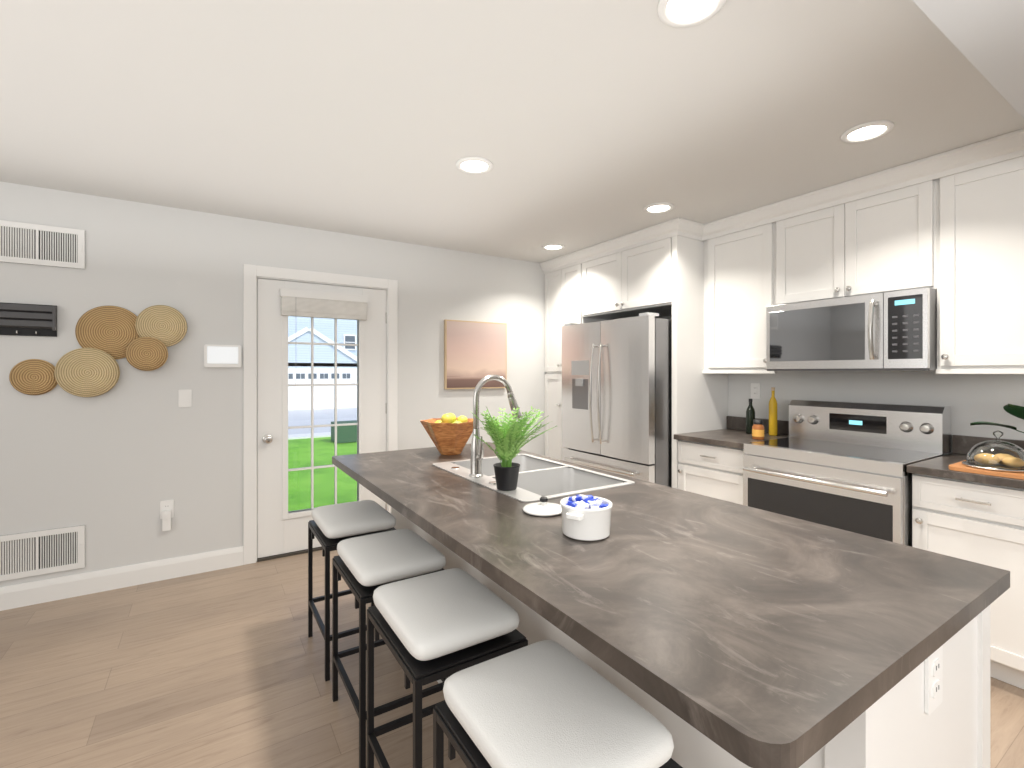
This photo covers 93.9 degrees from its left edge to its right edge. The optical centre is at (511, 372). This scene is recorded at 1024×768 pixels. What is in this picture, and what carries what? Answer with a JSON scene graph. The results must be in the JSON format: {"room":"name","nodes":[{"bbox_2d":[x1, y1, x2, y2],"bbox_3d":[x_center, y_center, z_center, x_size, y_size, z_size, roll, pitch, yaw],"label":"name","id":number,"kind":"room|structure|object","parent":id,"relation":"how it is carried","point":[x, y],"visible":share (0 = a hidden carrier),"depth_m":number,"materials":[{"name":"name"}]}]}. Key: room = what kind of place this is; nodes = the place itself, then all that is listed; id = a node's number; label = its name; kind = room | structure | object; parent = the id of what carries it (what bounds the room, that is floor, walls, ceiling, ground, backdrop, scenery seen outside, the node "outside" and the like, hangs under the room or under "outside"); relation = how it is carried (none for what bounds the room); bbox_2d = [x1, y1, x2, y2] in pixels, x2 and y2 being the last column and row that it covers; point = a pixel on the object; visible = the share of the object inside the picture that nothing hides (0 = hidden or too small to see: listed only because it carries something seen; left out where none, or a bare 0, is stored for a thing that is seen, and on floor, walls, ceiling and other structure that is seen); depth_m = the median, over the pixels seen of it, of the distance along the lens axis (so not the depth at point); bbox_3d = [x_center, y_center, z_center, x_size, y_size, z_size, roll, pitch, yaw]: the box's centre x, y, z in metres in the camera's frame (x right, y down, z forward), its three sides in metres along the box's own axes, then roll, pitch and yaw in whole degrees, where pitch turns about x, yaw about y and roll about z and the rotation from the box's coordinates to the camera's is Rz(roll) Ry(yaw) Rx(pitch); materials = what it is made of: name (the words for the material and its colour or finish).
{"room":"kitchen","nodes":[
{"label":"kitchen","id":0,"kind":"room"},
{"bbox_2d":[0,181,545,586],"bbox_3d":[-1.790,0.132,3.508,6.390,2.440,0.120,0,0,-33],"label":"wall","id":1,"kind":"structure","parent":0,"point":[122,459],"depth_m":3.16,"materials":[{"name":"white paint"}]},
{"bbox_2d":[0,302,56,336],"bbox_3d":[-2.855,-0.305,2.727,0.375,0.185,0.050,0,0,-33],"label":"organizer","id":2,"kind":"object","parent":1,"relation":"attached to","point":[18,319],"visible":1,"depth_m":2.76,"materials":[{"name":"black metal"}]},
{"bbox_2d":[9,359,57,394],"bbox_3d":[-2.783,0.027,2.786,0.212,0.212,0.029,0,0,-33],"label":"disc","id":3,"kind":"object","parent":1,"relation":"attached to","point":[32,377],"visible":0.9,"depth_m":2.77,"materials":[{"name":"brown wicker"}]},
{"bbox_2d":[0,525,84,580],"bbox_3d":[-2.777,1.057,2.796,0.420,0.255,0.018,0,0,-33],"label":"air vent","id":4,"kind":"object","parent":1,"relation":"in","point":[27,554],"visible":1,"depth_m":2.81,"materials":[{"name":"grey metal"}]},
{"bbox_2d":[0,220,84,268],"bbox_3d":[-2.777,-0.748,2.796,0.420,0.235,0.018,0,0,-33],"label":"air vent","id":5,"kind":"object","parent":1,"relation":"in","point":[32,244],"visible":1,"depth_m":2.81,"materials":[{"name":"grey metal"}]},
{"bbox_2d":[75,306,139,358],"bbox_3d":[-2.492,-0.248,2.971,0.336,0.336,0.029,0,0,-33],"label":"disc","id":6,"kind":"object","parent":1,"relation":"attached to","point":[111,331],"visible":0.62,"depth_m":2.95,"materials":[{"name":"brown wicker"}]},
{"bbox_2d":[54,348,119,396],"bbox_3d":[-2.565,0.000,2.891,0.300,0.300,0.029,0,0,-33],"label":"disc","id":7,"kind":"object","parent":6,"relation":"attached to","point":[86,372],"visible":0.98,"depth_m":2.88,"materials":[{"name":"beige wicker"}]},
{"bbox_2d":[135,305,186,346],"bbox_3d":[-2.260,-0.300,3.086,0.272,0.272,0.029,0,0,-33],"label":"disc","id":8,"kind":"object","parent":6,"relation":"attached to","point":[165,325],"visible":0.9,"depth_m":3.08,"materials":[{"name":"beige wicker"}]},
{"bbox_2d":[125,337,167,370],"bbox_3d":[-2.307,-0.118,3.022,0.216,0.216,0.029,0,0,-33],"label":"disc","id":9,"kind":"object","parent":8,"relation":"attached to","point":[146,353],"visible":1,"depth_m":3.01,"materials":[{"name":"brown wicker"}]},
{"bbox_2d":[0,546,242,610],"bbox_3d":[-3.105,1.287,2.590,2.882,0.130,0.014,0,0,-33],"label":"baseboard","id":10,"kind":"structure","parent":1,"relation":"attached to","point":[37,592],"depth_m":2.97,"materials":[{"name":"white wood"}]},
{"bbox_2d":[160,500,173,530],"bbox_3d":[-2.252,0.933,3.117,0.072,0.188,0.040,0,0,-33],"label":"outlet","id":11,"kind":"object","parent":1,"relation":"attached to","point":[166,511],"visible":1,"depth_m":3.11,"materials":[{"name":"white plastic"}]},
{"bbox_2d":[178,390,191,406],"bbox_3d":[-2.177,0.172,3.183,0.072,0.116,0.010,0,0,-33],"label":"light switch","id":12,"kind":"object","parent":1,"relation":"attached to","point":[184,398],"visible":1,"depth_m":3.18,"materials":[{"name":"white plastic"}]},
{"bbox_2d":[204,344,240,367],"bbox_3d":[-1.991,-0.113,3.293,0.220,0.155,0.024,0,0,-33],"label":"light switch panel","id":13,"kind":"object","parent":1,"relation":"attached to","point":[222,355],"visible":0.88,"depth_m":3.28,"materials":[{"name":"white plastic"}]},
{"bbox_2d":[257,546,321,561],"bbox_3d":[-1.462,1.344,3.727,0.940,0.016,0.162,0,0,-33],"label":"door sill","id":14,"kind":"structure","parent":1,"relation":"attached to","point":[285,554],"depth_m":3.51,"materials":[{"name":"grey"}]},
{"bbox_2d":[243,264,397,564],"bbox_3d":[-1.452,0.294,3.712,1.114,2.115,0.139,0,0,-33],"label":"door frame","id":15,"kind":"structure","parent":1,"relation":"attached to","point":[252,274],"depth_m":3.40,"materials":[{"name":"white wood"}]},
{"bbox_2d":[257,278,386,557],"bbox_3d":[-1.422,0.329,3.669,0.940,2.007,0.125,0,0,-33],"label":"door","id":16,"kind":"structure","parent":1,"relation":"in","point":[281,529],"depth_m":3.55,"materials":[{"name":"white wood"}]},
{"bbox_2d":[280,288,367,385],"bbox_3d":[-1.418,-0.253,3.641,0.630,0.710,0.049,0,0,-33],"label":"door blind","id":17,"kind":"object","parent":16,"relation":"attached to","point":[304,303],"visible":1,"depth_m":3.61,"materials":[{"name":"white fabric"}]},
{"bbox_2d":[444,319,506,388],"bbox_3d":[-0.323,-0.158,4.350,0.630,0.610,0.034,0,0,-33],"label":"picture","id":18,"kind":"object","parent":1,"relation":"attached to","point":[475,352],"visible":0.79,"depth_m":4.31,"materials":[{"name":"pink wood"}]},
{"bbox_2d":[0,550,1023,767],"bbox_3d":[0.005,1.402,0.691,6.390,0.100,6.800,0,0,-33],"label":"floor","id":19,"kind":"structure","parent":0,"point":[223,668],"depth_m":2.07,"materials":[{"name":"brown wood"}]},
{"bbox_2d":[308,500,395,680],"bbox_3d":[-0.787,1.012,2.362,0.340,0.679,0.430,0,0,-33],"label":"stool","id":20,"kind":"object","parent":19,"relation":"on","point":[330,527],"visible":0.81,"depth_m":2.24,"materials":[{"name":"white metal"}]},
{"bbox_2d":[332,529,449,767],"bbox_3d":[-0.484,1.012,1.885,0.340,0.679,0.430,0,0,-33],"label":"stool","id":21,"kind":"object","parent":19,"relation":"on","point":[365,566],"visible":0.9,"depth_m":1.76,"materials":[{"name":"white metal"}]},
{"bbox_2d":[367,568,527,767],"bbox_3d":[-0.212,1.012,1.459,0.340,0.679,0.430,0,0,-33],"label":"stool","id":22,"kind":"object","parent":19,"relation":"on","point":[433,627],"visible":0.92,"depth_m":1.35,"materials":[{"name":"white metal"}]},
{"bbox_2d":[433,640,682,767],"bbox_3d":[0.078,1.012,1.004,0.340,0.679,0.430,0,0,-33],"label":"stool","id":23,"kind":"object","parent":19,"relation":"on","point":[546,704],"visible":1,"depth_m":0.96,"materials":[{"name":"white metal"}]},
{"bbox_2d":[543,261,598,459],"bbox_3d":[0.729,0.173,4.708,0.608,2.360,0.559,0,0,-33],"label":"tall cabinet","id":24,"kind":"object","parent":19,"relation":"on","point":[561,282],"depth_m":4.62,"materials":[{"name":"white wood"}]},
{"bbox_2d":[562,312,671,486],"bbox_3d":[0.998,0.464,3.956,0.866,1.777,0.976,0,0,-33],"label":"refrigerator","id":25,"kind":"object","parent":19,"relation":"on","point":[616,396],"visible":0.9,"depth_m":3.57,"materials":[{"name":"silver metal"}]},
{"bbox_2d":[387,503,989,767],"bbox_3d":[0.196,0.915,1.857,0.630,0.876,2.277,0,0,-33],"label":"kitchen island","id":26,"kind":"object","parent":19,"relation":"on","point":[940,718],"depth_m":0.97,"materials":[{"name":"laminate"}]},
{"bbox_2d":[332,443,1009,767],"bbox_3d":[0.077,0.459,1.786,0.950,0.036,2.330,0,0,-33],"label":"island countertop","id":27,"kind":"structure","parent":26,"relation":"on","point":[767,635],"depth_m":0.96,"materials":[{"name":"grey stone"}]},
{"bbox_2d":[420,413,472,454],"bbox_3d":[-0.325,0.329,2.591,0.314,0.220,0.322,0,0,-33],"label":"fruit bowl","id":28,"kind":"object","parent":27,"relation":"on","point":[449,433],"visible":1,"depth_m":2.51,"materials":[{"name":"brown wood"}]},
{"bbox_2d":[464,375,521,482],"bbox_3d":[-0.030,0.222,2.003,0.258,0.427,0.200,0,0,-33],"label":"faucet","id":29,"kind":"object","parent":27,"relation":"on","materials":[{"name":"silver metal"}]},
{"bbox_2d":[471,405,556,490],"bbox_3d":[0.011,0.279,1.749,0.372,0.310,0.328,0,0,-33],"label":"fern plant","id":30,"kind":"object","parent":27,"relation":"on","point":[508,440],"visible":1,"depth_m":1.75,"materials":[{"name":"green plant"}]},
{"bbox_2d":[432,451,639,502],"bbox_3d":[0.055,0.530,2.092,0.540,0.190,0.810,0,0,-33],"label":"sink","id":31,"kind":"object","parent":27,"relation":"in","point":[538,477],"depth_m":2.13,"materials":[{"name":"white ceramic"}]},
{"bbox_2d":[523,496,560,516],"bbox_3d":[0.101,0.417,1.517,0.134,0.044,0.134,0,0,-33],"label":"lid","id":32,"kind":"object","parent":27,"relation":"on","point":[543,507],"visible":0.96,"depth_m":1.49,"materials":[{"name":"white ceramic"}]},
{"bbox_2d":[560,494,612,540],"bbox_3d":[0.202,0.387,1.302,0.169,0.104,0.142,0,0,-33],"label":"pot","id":33,"kind":"object","parent":27,"relation":"on","point":[586,517],"visible":1,"depth_m":1.25,"materials":[{"name":"white ceramic"}]},
{"bbox_2d":[678,440,745,504],"bbox_3d":[1.570,0.914,3.357,0.640,0.876,0.531,0,0,-33],"label":"base cabinet","id":34,"kind":"object","parent":19,"relation":"on","point":[713,471],"visible":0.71,"depth_m":3.20,"materials":[{"name":"white wood"}]},
{"bbox_2d":[674,416,788,448],"bbox_3d":[1.567,0.407,3.354,0.648,0.135,0.534,0,0,-33],"label":"countertop","id":35,"kind":"structure","parent":34,"relation":"on","point":[734,434],"depth_m":3.35,"materials":[{"name":"stone"}]},
{"bbox_2d":[746,399,754,433],"bbox_3d":[1.714,0.314,3.433,0.060,0.250,0.060,0,0,-33],"label":"bottle","id":36,"kind":"object","parent":35,"relation":"on","point":[750,413],"visible":0.88,"depth_m":3.42,"materials":[{"name":"black"}]},
{"bbox_2d":[752,419,763,439],"bbox_3d":[1.622,0.375,3.150,0.073,0.128,0.073,0,0,-33],"label":"bottle","id":37,"kind":"object","parent":35,"relation":"on","point":[757,430],"visible":1,"depth_m":3.12,"materials":[{"name":"brown glass"}]},
{"bbox_2d":[769,387,776,435],"bbox_3d":[1.823,0.272,3.337,0.054,0.335,0.054,0,0,-33],"label":"bottle","id":38,"kind":"object","parent":35,"relation":"on","point":[773,416],"visible":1,"depth_m":3.32,"materials":[{"name":"yellow glass"}]},
{"bbox_2d":[743,399,950,546],"bbox_3d":[1.885,0.768,2.758,0.738,1.167,0.797,0,0,-33],"label":"range","id":39,"kind":"object","parent":19,"relation":"on","point":[842,465],"visible":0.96,"depth_m":2.63,"materials":[{"name":"silver metal"}]},
{"bbox_2d":[912,473,1023,688],"bbox_3d":[2.274,0.914,2.252,0.640,0.876,0.455,0,0,-33],"label":"base cabinet","id":40,"kind":"object","parent":19,"relation":"on","point":[980,523],"visible":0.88,"depth_m":2.07,"materials":[{"name":"white wood"}]},
{"bbox_2d":[906,435,1023,488],"bbox_3d":[2.270,0.407,2.252,0.648,0.135,0.459,0,0,-33],"label":"countertop","id":41,"kind":"structure","parent":40,"relation":"on","point":[962,445],"depth_m":2.26,"materials":[{"name":"stone"}]},
{"bbox_2d":[949,453,1023,479],"bbox_3d":[2.180,0.400,2.106,0.300,0.079,0.330,0,0,-33],"label":"serving board","id":42,"kind":"object","parent":41,"relation":"on","point":[1000,470],"visible":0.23,"depth_m":2.09,"materials":[{"name":"brown wood"}]},
{"bbox_2d":[966,430,1023,469],"bbox_3d":[2.158,0.334,2.122,0.206,0.155,0.206,0,0,-33],"label":"glass cloche","id":43,"kind":"object","parent":42,"relation":"on","point":[1014,449],"visible":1,"depth_m":2.14,"materials":[{"name":"clear glass"}]},
{"bbox_2d":[970,404,1023,432],"bbox_3d":[2.388,0.266,2.189,0.250,0.346,0.398,0,0,-33],"label":"plant","id":44,"kind":"object","parent":41,"relation":"on","point":[1015,410],"visible":1,"depth_m":2.23,"materials":[{"name":"green plant"}]},
{"bbox_2d":[0,0,1023,262],"bbox_3d":[0.005,-1.138,0.691,6.390,0.100,6.800,0,0,-33],"label":"ceiling","id":45,"kind":"structure","parent":0,"point":[580,124],"depth_m":1.97,"materials":[{"name":"white paint"}]},
{"bbox_2d":[456,157,492,173],"bbox_3d":[-0.198,-1.082,2.506,0.196,0.010,0.196,0,0,-33],"label":"recessed light","id":46,"kind":"object","parent":45,"relation":"in","point":[475,165],"visible":1,"depth_m":2.50,"materials":[{"name":"white"}]},
{"bbox_2d":[542,244,564,249],"bbox_3d":[0.358,-1.082,4.129,0.196,0.010,0.196,0,0,-33],"label":"recessed light","id":47,"kind":"object","parent":45,"relation":"in","point":[553,246],"visible":1,"depth_m":4.11,"materials":[{"name":"white"}]},
{"bbox_2d":[643,202,673,212],"bbox_3d":[0.967,-1.082,3.154,0.196,0.010,0.196,0,0,-33],"label":"recessed light","id":48,"kind":"object","parent":45,"relation":"in","point":[661,207],"visible":0.98,"depth_m":3.14,"materials":[{"name":"white"}]},
{"bbox_2d":[657,0,725,27],"bbox_3d":[0.528,-1.082,1.404,0.196,0.010,0.196,0,0,-33],"label":"recessed light","id":49,"kind":"object","parent":45,"relation":"in","point":[680,13],"visible":1,"depth_m":1.43,"materials":[{"name":"white"}]},
{"bbox_2d":[840,120,893,142],"bbox_3d":[1.601,-1.082,2.158,0.196,0.010,0.196,0,0,-33],"label":"recessed light","id":50,"kind":"object","parent":45,"relation":"in","point":[867,131],"visible":1,"depth_m":2.15,"materials":[{"name":"white"}]},
{"bbox_2d":[728,371,1023,454],"bbox_3d":[2.681,0.132,2.325,0.120,2.440,6.680,0,0,-33],"label":"wall","id":51,"kind":"structure","parent":0,"point":[969,398],"depth_m":2.81,"materials":[{"name":"white paint"}]},
{"bbox_2d":[579,229,703,320],"bbox_3d":[1.147,-0.753,4.050,0.608,0.509,1.000,0,0,-33],"label":"upper cabinet","id":52,"kind":"object","parent":51,"relation":"attached to","point":[658,268],"depth_m":3.70,"materials":[{"name":"white wood"}]},
{"bbox_2d":[702,213,785,372],"bbox_3d":[1.724,-0.513,3.411,0.323,0.990,0.609,0,0,-33],"label":"upper cabinet","id":53,"kind":"object","parent":51,"relation":"attached to","point":[745,265],"depth_m":3.32,"materials":[{"name":"white wood"}]},
{"bbox_2d":[751,383,759,398],"bbox_3d":[1.814,0.137,3.563,0.009,0.116,0.072,0,0,-33],"label":"outlet","id":54,"kind":"object","parent":51,"relation":"attached to","point":[755,390],"visible":1,"depth_m":3.56,"materials":[{"name":"white plastic"}]},
{"bbox_2d":[786,169,937,303],"bbox_3d":[2.071,-0.718,2.867,0.323,0.580,0.820,0,0,-33],"label":"upper cabinet","id":55,"kind":"object","parent":51,"relation":"attached to","point":[883,239],"depth_m":2.69,"materials":[{"name":"white wood"}]},
{"bbox_2d":[766,287,936,370],"bbox_3d":[2.006,-0.217,2.825,0.477,0.415,0.816,0,0,-33],"label":"over-the-range microwave","id":56,"kind":"object","parent":55,"relation":"attached to","point":[892,331],"visible":0.98,"depth_m":2.64,"materials":[{"name":"silver metal"}]},
{"bbox_2d":[936,145,1023,372],"bbox_3d":[2.392,-0.513,2.362,0.323,0.990,0.514,0,0,-33],"label":"upper cabinet","id":57,"kind":"object","parent":51,"relation":"attached to","point":[948,226],"depth_m":2.29,"materials":[{"name":"white wood"}]},
{"bbox_2d":[912,0,1023,118],"bbox_3d":[0.913,-1.018,-0.735,6.150,0.140,3.179,0,0,-33],"label":"ceiling","id":58,"kind":"structure","parent":0,"point":[985,38],"depth_m":1.34,"materials":[{"name":"grey paint"}]},
{"label":"outside","id":59,"kind":"structure","parent":0,"visible":0},
{"bbox_2d":[288,408,356,510],"bbox_3d":[-8.768,2.027,32.374,100.000,0.250,55.970,0,0,-33],"label":"ground","id":60,"kind":"structure","parent":59,"point":[325,435],"depth_m":10.60,"materials":[{"name":"green plant"}]},
{"bbox_2d":[288,316,356,409],"bbox_3d":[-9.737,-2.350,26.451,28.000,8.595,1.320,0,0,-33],"label":"house","id":61,"kind":"structure","parent":60,"relation":"on","point":[341,353],"depth_m":25.63,"materials":[{"name":"white"}]},
{"bbox_2d":[331,420,356,442],"bbox_3d":[-4.664,1.666,13.510,0.750,0.548,0.600,0,0,-33],"label":"utility box","id":62,"kind":"object","parent":60,"relation":"on","point":[346,431],"depth_m":13.26,"materials":[{"name":"green metal"}]}
]}

